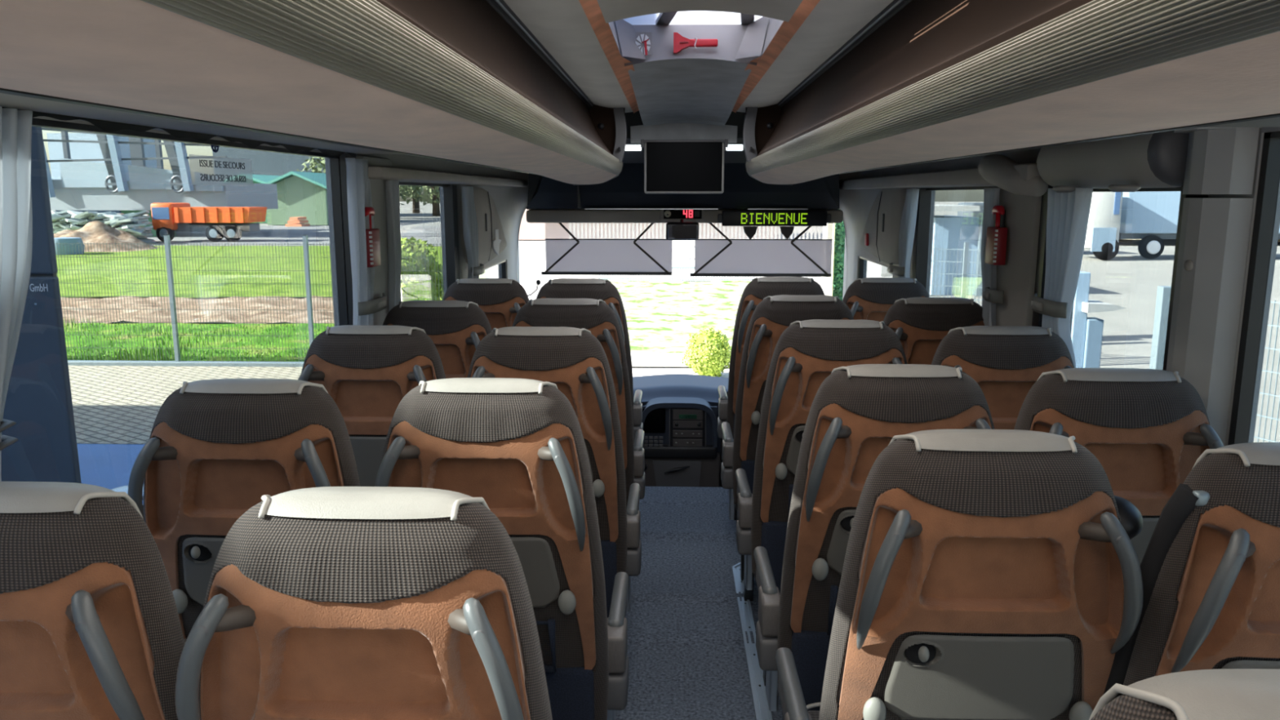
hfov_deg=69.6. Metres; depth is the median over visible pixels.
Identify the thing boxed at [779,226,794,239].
pennant
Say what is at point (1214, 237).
window pillar
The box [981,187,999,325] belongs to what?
curtain
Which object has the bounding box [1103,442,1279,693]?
seat
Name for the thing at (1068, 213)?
curtain
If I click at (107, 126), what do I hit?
trim
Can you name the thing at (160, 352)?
grass blades
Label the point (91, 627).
seat
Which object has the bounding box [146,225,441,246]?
road
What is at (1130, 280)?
yard
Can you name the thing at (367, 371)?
seat
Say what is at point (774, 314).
seat
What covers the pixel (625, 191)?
panel
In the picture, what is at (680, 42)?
hammer
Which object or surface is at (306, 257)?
mesh fence
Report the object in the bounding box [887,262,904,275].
tieback
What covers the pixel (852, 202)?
trim
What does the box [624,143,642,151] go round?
lamp
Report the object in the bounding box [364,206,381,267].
hammer
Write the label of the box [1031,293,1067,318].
tieback
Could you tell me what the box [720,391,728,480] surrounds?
handrail
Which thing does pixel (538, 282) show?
gooseneck microphone
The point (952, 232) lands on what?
building
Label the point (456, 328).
seat
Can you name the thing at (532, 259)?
field
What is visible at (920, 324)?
seat
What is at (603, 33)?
trim
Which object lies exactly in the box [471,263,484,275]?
tieback
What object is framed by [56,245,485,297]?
meadow
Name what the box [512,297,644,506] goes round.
seat
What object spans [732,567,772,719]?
rail
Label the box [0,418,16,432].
band
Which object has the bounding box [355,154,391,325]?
trim
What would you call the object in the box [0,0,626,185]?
luggage rack
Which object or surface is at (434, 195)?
tree
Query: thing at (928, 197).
window
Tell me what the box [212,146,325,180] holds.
warehouse
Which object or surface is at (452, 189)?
trim
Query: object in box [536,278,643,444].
seat
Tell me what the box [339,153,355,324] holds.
trim
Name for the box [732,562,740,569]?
rail
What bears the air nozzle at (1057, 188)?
attached to the window frame at (1027, 156)
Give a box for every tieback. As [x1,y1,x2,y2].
[357,293,386,315]
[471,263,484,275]
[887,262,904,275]
[982,287,1004,303]
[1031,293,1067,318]
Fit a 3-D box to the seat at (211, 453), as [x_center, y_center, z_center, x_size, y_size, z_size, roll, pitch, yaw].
[-0.794,0.656,2.221,0.494,1.334,0.698,0,10,2]
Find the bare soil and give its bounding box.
[60,295,334,324]
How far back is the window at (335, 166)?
2.96 m
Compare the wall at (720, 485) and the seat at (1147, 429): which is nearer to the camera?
the seat at (1147, 429)
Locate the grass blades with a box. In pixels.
[63,315,331,361]
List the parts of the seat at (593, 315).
grab handle, armrest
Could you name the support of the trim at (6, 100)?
attached to the wall at (400, 161)
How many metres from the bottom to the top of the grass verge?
0.082 m
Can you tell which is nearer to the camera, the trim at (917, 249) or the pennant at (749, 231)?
the trim at (917, 249)
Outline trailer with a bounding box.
[1119,191,1279,258]
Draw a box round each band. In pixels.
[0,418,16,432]
[0,435,18,450]
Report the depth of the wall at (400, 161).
4.68 m
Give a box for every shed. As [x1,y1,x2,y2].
[222,173,280,222]
[264,171,328,225]
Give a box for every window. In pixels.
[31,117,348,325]
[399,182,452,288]
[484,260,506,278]
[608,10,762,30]
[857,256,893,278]
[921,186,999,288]
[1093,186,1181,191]
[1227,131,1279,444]
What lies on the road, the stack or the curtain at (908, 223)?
the stack
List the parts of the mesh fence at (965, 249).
panel, fence post, panel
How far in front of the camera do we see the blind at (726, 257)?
6.41 m
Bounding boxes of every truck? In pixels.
[151,202,266,241]
[1084,191,1123,260]
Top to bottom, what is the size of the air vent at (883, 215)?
0.100 m
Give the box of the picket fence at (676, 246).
[568,222,822,259]
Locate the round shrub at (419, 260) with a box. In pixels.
[400,236,443,302]
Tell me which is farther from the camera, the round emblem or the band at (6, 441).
the round emblem
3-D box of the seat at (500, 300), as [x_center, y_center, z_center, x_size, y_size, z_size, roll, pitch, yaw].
[-0.690,0.245,4.517,0.499,1.334,0.698,0,10,2]
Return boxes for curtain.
[0,106,32,481]
[345,157,374,324]
[385,180,401,311]
[461,186,479,278]
[897,188,919,278]
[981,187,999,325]
[1041,187,1093,368]
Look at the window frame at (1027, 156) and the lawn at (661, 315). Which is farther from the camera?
the lawn at (661, 315)
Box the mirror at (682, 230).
[666,218,698,239]
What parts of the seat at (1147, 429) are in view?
grab handle, backrest, grab handle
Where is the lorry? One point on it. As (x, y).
(970, 214)
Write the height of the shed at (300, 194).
4.939 m
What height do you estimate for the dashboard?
0.960 m
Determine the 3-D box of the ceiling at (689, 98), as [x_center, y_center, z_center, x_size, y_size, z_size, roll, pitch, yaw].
[0.210,-1.131,4.179,0.600,0.173,2.065,0,10,2]
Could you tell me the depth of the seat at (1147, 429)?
1.96 m
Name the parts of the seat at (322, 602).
grab handle, grab handle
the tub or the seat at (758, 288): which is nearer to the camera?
the seat at (758, 288)
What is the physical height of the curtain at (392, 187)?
0.905 m
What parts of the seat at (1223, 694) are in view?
backrest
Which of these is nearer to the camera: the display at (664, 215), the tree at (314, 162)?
the display at (664, 215)
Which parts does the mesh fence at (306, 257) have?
panel, fence post, panel, fence post, panel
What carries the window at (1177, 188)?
in the window frame at (1027, 156)
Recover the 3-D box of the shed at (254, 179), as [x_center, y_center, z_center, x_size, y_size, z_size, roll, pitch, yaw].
[-39.244,-17.018,96.942,5.156,4.836,11.100,0,10,2]
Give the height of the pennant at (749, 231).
0.093 m
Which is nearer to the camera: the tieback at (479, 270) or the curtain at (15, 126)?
the curtain at (15, 126)
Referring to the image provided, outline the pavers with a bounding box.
[68,365,302,444]
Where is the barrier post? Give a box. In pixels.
[1071,271,1125,368]
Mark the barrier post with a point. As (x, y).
(1086, 333)
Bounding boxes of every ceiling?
[503,0,893,112]
[627,57,751,143]
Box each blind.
[541,222,671,275]
[690,222,832,276]
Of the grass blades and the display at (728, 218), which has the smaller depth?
the display at (728, 218)
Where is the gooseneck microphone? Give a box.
[527,280,540,295]
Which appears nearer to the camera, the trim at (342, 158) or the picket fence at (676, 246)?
the trim at (342, 158)
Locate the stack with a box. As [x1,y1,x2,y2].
[284,217,310,226]
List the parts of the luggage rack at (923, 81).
edge moulding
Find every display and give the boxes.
[659,209,704,221]
[717,210,831,226]
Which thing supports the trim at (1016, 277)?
attached to the window frame at (1027, 156)
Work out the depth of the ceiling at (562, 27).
2.80 m
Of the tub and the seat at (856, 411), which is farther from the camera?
the tub
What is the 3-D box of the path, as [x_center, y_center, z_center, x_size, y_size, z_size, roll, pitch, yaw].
[4.402,-5.357,45.642,8.500,0.040,32.000,0,10,2]
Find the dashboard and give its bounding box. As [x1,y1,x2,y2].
[632,373,728,487]
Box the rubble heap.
[51,209,155,243]
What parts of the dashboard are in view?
panel, radio panel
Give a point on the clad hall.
(100, 173)
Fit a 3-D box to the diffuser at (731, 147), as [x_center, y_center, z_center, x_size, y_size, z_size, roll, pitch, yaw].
[0.535,-1.203,5.212,0.096,0.032,0.016,0,10,2]
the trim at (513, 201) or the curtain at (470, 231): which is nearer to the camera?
the curtain at (470, 231)
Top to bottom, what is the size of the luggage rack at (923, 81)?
0.392 m
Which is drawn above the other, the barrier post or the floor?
the barrier post
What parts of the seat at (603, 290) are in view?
grab handle, armrest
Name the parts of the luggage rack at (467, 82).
edge moulding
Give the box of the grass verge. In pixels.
[63,322,333,361]
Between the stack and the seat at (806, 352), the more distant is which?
the stack
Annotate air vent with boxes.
[484,213,487,231]
[881,213,884,231]
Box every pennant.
[742,226,757,239]
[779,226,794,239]
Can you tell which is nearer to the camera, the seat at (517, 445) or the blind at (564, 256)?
the seat at (517, 445)
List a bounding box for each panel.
[525,106,839,209]
[641,396,717,447]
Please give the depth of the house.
57.64 m
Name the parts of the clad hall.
post, rail, panel, rail, rail, post, green door, panel, post, panel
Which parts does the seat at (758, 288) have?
armrest, grab handle, backrest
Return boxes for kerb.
[67,360,303,367]
[631,352,729,367]
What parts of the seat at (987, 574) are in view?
armrest, grab handle, grab handle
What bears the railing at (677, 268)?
on the lawn at (661, 315)
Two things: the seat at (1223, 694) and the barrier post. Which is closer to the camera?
the seat at (1223, 694)
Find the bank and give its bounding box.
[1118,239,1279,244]
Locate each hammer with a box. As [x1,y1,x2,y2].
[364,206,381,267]
[673,32,718,53]
[985,205,1007,265]
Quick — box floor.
[615,486,782,719]
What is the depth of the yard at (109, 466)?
9.61 m
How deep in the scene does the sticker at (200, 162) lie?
2.36 m
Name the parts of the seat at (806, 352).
armrest, panel, grab handle, pocket frame, backrest, grab handle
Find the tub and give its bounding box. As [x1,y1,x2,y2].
[53,236,84,254]
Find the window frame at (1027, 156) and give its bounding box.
[842,127,1279,445]
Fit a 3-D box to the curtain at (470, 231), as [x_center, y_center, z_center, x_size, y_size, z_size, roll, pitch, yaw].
[-0.894,-0.465,4.879,0.059,0.895,0.302,0,10,2]
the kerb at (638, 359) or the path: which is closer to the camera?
the kerb at (638, 359)
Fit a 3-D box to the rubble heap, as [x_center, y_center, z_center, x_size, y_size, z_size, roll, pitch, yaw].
[-31.519,-7.628,53.138,7.610,2.064,4.332,0,10,2]
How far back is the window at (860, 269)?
6.16 m
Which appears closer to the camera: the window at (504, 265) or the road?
the window at (504, 265)
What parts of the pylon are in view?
panel, panel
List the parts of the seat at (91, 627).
grab handle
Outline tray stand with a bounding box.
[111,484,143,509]
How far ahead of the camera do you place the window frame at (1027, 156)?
3.19 m
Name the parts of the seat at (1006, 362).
backrest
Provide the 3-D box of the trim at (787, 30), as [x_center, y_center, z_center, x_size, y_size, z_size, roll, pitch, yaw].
[0.346,-0.708,1.462,0.070,0.018,6.950,0,10,2]
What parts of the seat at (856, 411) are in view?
armrest, panel, grab handle, pocket frame, grab handle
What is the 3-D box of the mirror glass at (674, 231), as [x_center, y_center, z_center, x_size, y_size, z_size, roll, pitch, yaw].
[0.289,-0.867,6.228,0.200,0.102,0.010,0,19,-2]
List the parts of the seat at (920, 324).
grab handle, backrest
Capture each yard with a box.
[76,444,145,503]
[777,226,1279,442]
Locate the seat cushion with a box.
[807,710,819,719]
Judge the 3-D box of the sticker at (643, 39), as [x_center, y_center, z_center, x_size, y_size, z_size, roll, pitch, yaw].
[0.012,-1.076,3.130,0.056,0.076,0.014,0,10,2]
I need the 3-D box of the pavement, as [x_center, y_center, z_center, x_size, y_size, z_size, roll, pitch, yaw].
[1.543,2.156,3.684,5.750,0.040,22.600,0,10,2]
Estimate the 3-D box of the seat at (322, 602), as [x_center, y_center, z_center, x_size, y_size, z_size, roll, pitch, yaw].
[-0.321,0.784,1.507,0.532,1.334,0.698,0,10,2]
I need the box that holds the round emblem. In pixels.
[210,145,218,152]
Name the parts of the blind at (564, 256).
scissor arm, scissor arm, rail, rail, scissor arm, scissor arm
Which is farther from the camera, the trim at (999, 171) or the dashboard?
the dashboard
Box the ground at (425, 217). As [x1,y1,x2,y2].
[51,201,983,226]
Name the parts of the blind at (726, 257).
scissor arm, scissor arm, rail, rail, scissor arm, scissor arm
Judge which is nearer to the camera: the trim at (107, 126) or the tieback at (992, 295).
the trim at (107, 126)
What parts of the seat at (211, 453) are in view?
grab handle, backrest, grab handle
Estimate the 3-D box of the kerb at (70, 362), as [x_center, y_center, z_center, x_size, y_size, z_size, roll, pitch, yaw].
[-15.216,0.057,15.372,28.500,0.170,0.130,0,10,2]
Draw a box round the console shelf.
[643,444,717,458]
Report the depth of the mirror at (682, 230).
6.22 m
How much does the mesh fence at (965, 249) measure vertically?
2.000 m
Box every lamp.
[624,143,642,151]
[724,143,743,151]
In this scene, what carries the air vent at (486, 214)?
attached to the wall at (400, 161)
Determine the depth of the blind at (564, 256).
6.44 m
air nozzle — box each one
[1053,186,1080,192]
[1107,184,1140,191]
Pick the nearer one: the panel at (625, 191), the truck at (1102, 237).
the panel at (625, 191)
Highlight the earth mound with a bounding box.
[53,221,161,252]
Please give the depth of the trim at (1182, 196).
2.18 m
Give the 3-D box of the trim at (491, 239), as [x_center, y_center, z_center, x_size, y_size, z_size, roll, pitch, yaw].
[-0.893,-0.798,5.443,0.080,0.454,1.153,0,10,2]
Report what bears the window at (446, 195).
in the wall at (400, 161)
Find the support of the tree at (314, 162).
on the ground at (425, 217)
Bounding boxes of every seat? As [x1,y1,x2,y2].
[0,481,184,719]
[127,378,360,639]
[174,486,552,719]
[297,324,445,486]
[374,377,629,719]
[382,300,492,378]
[443,278,528,329]
[466,326,641,617]
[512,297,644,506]
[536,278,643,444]
[717,276,825,521]
[720,294,853,600]
[735,319,907,685]
[753,364,994,719]
[775,429,1142,719]
[842,277,928,321]
[883,297,984,364]
[931,325,1074,429]
[1013,368,1224,565]
[1088,668,1279,719]
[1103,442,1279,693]
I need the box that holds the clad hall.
[41,128,278,236]
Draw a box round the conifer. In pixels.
[832,208,844,301]
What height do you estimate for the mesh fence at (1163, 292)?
1.841 m
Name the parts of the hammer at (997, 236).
plate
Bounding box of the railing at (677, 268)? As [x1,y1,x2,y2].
[599,266,754,280]
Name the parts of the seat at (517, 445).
grab handle, pocket frame, grab handle, panel, armrest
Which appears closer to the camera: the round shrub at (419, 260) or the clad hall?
the round shrub at (419, 260)
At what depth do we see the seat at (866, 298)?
4.17 m
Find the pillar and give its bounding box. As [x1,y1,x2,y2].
[821,222,835,296]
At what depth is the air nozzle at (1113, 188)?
2.25 m
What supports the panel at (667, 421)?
attached to the dashboard
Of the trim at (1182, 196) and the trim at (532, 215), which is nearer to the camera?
the trim at (1182, 196)
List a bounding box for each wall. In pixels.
[33,115,519,326]
[717,451,722,487]
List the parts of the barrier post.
post, barrier arm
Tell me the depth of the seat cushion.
2.11 m
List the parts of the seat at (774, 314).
armrest, panel, grab handle, backrest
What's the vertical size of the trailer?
4.336 m
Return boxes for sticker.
[199,159,245,182]
[635,31,651,55]
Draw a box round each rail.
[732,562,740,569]
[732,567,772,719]
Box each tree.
[297,156,325,173]
[399,185,423,204]
[399,185,432,213]
[404,185,439,216]
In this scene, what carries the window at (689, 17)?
attached to the ceiling at (562, 27)
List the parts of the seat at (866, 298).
grab handle, backrest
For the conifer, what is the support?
on the field
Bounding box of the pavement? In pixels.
[632,368,728,377]
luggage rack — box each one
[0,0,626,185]
[742,0,1279,185]
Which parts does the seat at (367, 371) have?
grab handle, backrest, grab handle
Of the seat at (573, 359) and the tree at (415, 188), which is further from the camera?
the tree at (415, 188)
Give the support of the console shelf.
attached to the dashboard
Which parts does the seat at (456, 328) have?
backrest, grab handle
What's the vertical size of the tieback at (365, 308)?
0.045 m
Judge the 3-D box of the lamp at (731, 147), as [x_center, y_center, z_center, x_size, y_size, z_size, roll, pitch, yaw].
[0.536,-1.204,5.219,0.104,0.044,0.030,0,10,2]
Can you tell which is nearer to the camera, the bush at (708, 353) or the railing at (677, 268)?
the bush at (708, 353)
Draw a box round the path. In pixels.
[628,238,878,281]
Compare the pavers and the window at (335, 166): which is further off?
the pavers
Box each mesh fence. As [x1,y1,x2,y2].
[54,234,443,361]
[929,242,982,303]
[1149,285,1279,442]
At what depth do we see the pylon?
4.39 m
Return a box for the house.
[519,208,777,239]
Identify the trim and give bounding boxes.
[0,93,527,186]
[1,106,355,156]
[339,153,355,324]
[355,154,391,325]
[448,185,460,283]
[459,185,506,265]
[490,167,528,280]
[526,209,843,222]
[578,0,639,113]
[732,0,819,112]
[839,116,1279,189]
[839,168,878,291]
[859,187,911,264]
[911,184,1053,327]
[977,154,1048,196]
[995,187,1041,325]
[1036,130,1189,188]
[1162,186,1208,370]
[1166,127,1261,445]
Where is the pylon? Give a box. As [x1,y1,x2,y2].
[0,126,81,483]
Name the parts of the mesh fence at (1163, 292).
fence post, panel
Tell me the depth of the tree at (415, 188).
109.67 m
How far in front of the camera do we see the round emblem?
2.32 m
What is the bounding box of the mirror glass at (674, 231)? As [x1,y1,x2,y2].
[667,224,697,239]
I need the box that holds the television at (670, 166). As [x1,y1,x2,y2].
[640,139,728,193]
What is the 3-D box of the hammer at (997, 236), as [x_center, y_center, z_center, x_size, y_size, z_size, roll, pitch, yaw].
[1.254,-0.438,3.228,0.049,0.205,0.104,0,10,2]
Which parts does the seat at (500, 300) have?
backrest, grab handle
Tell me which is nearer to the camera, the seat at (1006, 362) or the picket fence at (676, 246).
the seat at (1006, 362)
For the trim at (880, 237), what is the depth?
5.09 m
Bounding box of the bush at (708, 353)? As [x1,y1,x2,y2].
[681,326,731,377]
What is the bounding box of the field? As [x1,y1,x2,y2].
[71,240,728,368]
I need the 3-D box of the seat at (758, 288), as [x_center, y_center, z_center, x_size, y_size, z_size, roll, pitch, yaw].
[0.657,0.231,4.598,0.537,1.334,0.698,0,10,2]
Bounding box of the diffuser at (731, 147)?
[725,144,742,150]
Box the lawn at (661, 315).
[608,280,833,353]
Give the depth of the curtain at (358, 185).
3.10 m
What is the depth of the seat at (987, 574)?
1.45 m
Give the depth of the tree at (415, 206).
143.95 m
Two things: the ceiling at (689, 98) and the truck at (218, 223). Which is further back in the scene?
the truck at (218, 223)

